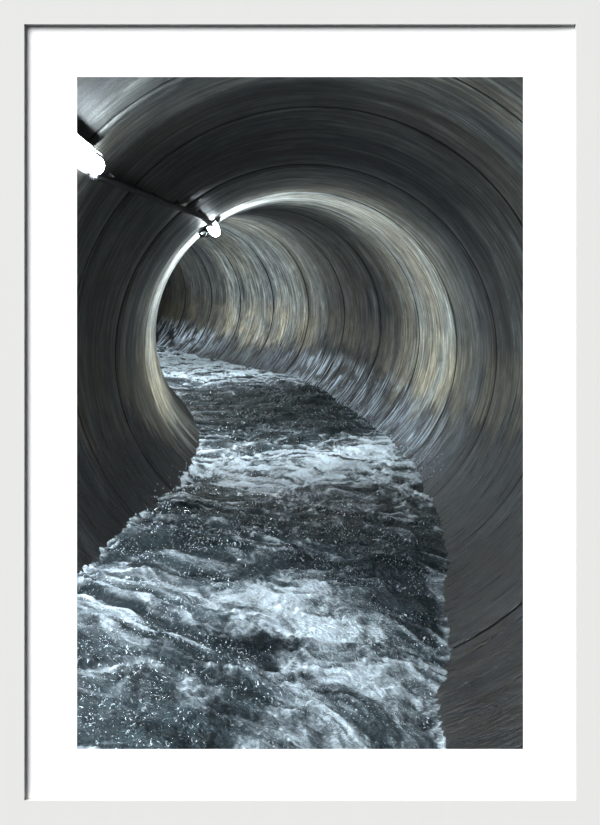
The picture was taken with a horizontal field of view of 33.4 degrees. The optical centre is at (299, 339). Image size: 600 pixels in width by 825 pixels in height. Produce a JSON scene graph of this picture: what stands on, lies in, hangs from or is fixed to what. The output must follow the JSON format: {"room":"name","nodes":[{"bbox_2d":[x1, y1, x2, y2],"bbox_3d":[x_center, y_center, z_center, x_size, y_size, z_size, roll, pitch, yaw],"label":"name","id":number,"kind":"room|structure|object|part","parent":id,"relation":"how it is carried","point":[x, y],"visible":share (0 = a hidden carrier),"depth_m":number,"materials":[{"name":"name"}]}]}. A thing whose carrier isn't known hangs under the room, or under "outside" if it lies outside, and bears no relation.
{"room":"underground passage","nodes":[
{"label":"underground passage","id":0,"kind":"room"},
{"bbox_2d":[156,263,185,345],"bbox_3d":[-3.462,-0.850,18.279,2.640,2.740,1.535,0,0,-27],"label":"wall","id":1,"kind":"structure","parent":0,"point":[172,303],"depth_m":18.64,"materials":[{"name":"concrete"}]},
{"bbox_2d":[163,247,211,352],"bbox_3d":[-2.874,-0.734,17.111,2.640,2.751,1.547,0,0,-26],"label":"wall","id":2,"kind":"structure","parent":0,"point":[193,323],"depth_m":17.54,"materials":[{"name":"concrete"}]},
{"bbox_2d":[188,237,240,358],"bbox_3d":[-2.312,-0.617,15.930,2.640,2.742,1.538,0,0,-25],"label":"wall","id":3,"kind":"structure","parent":0,"point":[223,321],"depth_m":16.32,"materials":[{"name":"concrete"}]},
{"bbox_2d":[207,227,273,367],"bbox_3d":[-1.766,-0.510,14.731,2.640,2.734,1.526,0,0,-24],"label":"wall","id":4,"kind":"structure","parent":0,"point":[253,329],"depth_m":15.09,"materials":[{"name":"concrete"}]},
{"bbox_2d":[218,218,308,373],"bbox_3d":[-1.255,-0.413,13.512,2.640,2.726,1.528,0,0,-21],"label":"wall","id":5,"kind":"structure","parent":0,"point":[289,327],"depth_m":13.82,"materials":[{"name":"concrete"}]},
{"bbox_2d":[77,345,453,748],"bbox_3d":[-2.637,0.519,11.819,7.136,1.564,20.782,0,0,0],"label":"water","id":6,"kind":"object","parent":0,"point":[293,599],"visible":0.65,"depth_m":3.95,"materials":[{"name":"grey liquid"}]},
{"bbox_2d":[123,376,442,530],"bbox_3d":[0.061,0.695,8.612,1.862,0.512,8.178,0,0,0],"label":"water spray","id":7,"kind":"object","parent":6,"relation":"on","point":[297,376],"visible":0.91,"depth_m":6.99,"materials":[{"name":"white liquid"}]},
{"bbox_2d":[171,210,380,408],"bbox_3d":[-0.472,-0.201,11.017,2.638,2.747,1.559,0,0,-13],"label":"wall","id":8,"kind":"structure","parent":0,"point":[354,362],"depth_m":11.18,"materials":[{"name":"concrete"}]},
{"bbox_2d":[229,214,344,386],"bbox_3d":[-0.819,-0.313,12.277,2.638,2.738,1.539,0,0,-17],"label":"wall","id":9,"kind":"structure","parent":0,"point":[319,351],"depth_m":12.53,"materials":[{"name":"concrete"}]},
{"bbox_2d":[156,203,419,434],"bbox_3d":[-0.208,-0.085,9.719,2.638,2.745,1.581,0,0,-10],"label":"wall","id":10,"kind":"structure","parent":0,"point":[389,380],"depth_m":9.78,"materials":[{"name":"concrete"}]},
{"bbox_2d":[77,106,522,552],"bbox_3d":[0.056,0.071,5.628,2.667,2.682,1.388,0,0,0],"label":"wall","id":11,"kind":"structure","parent":0,"point":[397,153],"depth_m":5.54,"materials":[{"name":"concrete"}]},
{"bbox_2d":[89,172,214,228],"bbox_3d":[-0.737,-0.757,5.773,0.101,0.287,3.836,0,0,3],"label":"power cable","id":12,"kind":"object","parent":11,"relation":"attached to","point":[110,179],"visible":0.99,"depth_m":5.02,"materials":[{"name":"black plastic"}]},
{"bbox_2d":[77,77,522,647],"bbox_3d":[0.062,0.072,4.353,2.656,2.683,1.188,0,0,0],"label":"wall","id":13,"kind":"structure","parent":0,"point":[483,583],"depth_m":4.40,"materials":[{"name":"concrete"}]},
{"bbox_2d":[77,77,522,748],"bbox_3d":[0.054,0.100,3.169,2.640,2.652,1.304,0,0,0],"label":"wall","id":14,"kind":"structure","parent":0,"point":[480,698],"depth_m":3.44,"materials":[{"name":"concrete"}]},
{"bbox_2d":[77,133,104,174],"bbox_3d":[-0.825,-0.663,3.552,0.152,0.159,0.637,0,0,0],"label":"lamp","id":15,"kind":"object","parent":14,"relation":"attached to","point":[87,159],"visible":0.33,"depth_m":3.64,"materials":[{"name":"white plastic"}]},
{"bbox_2d":[145,191,456,458],"bbox_3d":[-0.041,0.018,8.392,2.639,2.726,1.557,0,0,-5],"label":"wall","id":16,"kind":"structure","parent":0,"point":[420,410],"depth_m":8.28,"materials":[{"name":"concrete"}]},
{"bbox_2d":[199,220,219,236],"bbox_3d":[-0.711,-0.892,8.087,0.163,0.175,0.727,0,0,0],"label":"lamp","id":17,"kind":"object","parent":16,"relation":"attached to","point":[215,231],"visible":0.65,"depth_m":7.81,"materials":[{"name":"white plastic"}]},
{"bbox_2d":[115,164,496,497],"bbox_3d":[0.029,0.078,7.021,2.664,2.669,1.505,0,0,0],"label":"wall","id":18,"kind":"structure","parent":0,"point":[460,425],"depth_m":6.85,"materials":[{"name":"concrete"}]},
{"bbox_3d":[0.000,0.000,1.233,5.200,3.800,0.034,0,0,0],"label":"wall","id":19,"kind":"structure","parent":0,"visible":0},
{"bbox_2d":[0,0,599,824],"bbox_3d":[0.000,0.087,1.205,0.723,0.994,0.022,0,0,0],"label":"picture frame","id":20,"kind":"object","parent":19,"relation":"attached to","point":[554,45],"visible":1,"depth_m":1.20,"materials":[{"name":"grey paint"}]},
{"bbox_3d":[-0.345,0.087,1.205,0.032,0.994,0.022,0,0,0],"label":"frame rail","id":21,"kind":"part","parent":20,"relation":"part of","materials":[{"name":"grey paint"}]},
{"bbox_3d":[0.000,-0.394,1.205,0.723,0.034,0.022,0,0,0],"label":"frame rail","id":22,"kind":"part","parent":20,"relation":"part of","materials":[{"name":"grey paint"}]},
{"bbox_3d":[0.000,0.567,1.205,0.723,0.034,0.022,0,0,0],"label":"frame rail","id":23,"kind":"part","parent":20,"relation":"part of","materials":[{"name":"grey paint"}]},
{"bbox_3d":[0.346,0.087,1.205,0.032,0.994,0.022,0,0,0],"label":"frame rail","id":24,"kind":"part","parent":20,"relation":"part of","materials":[{"name":"grey paint"}]}
]}

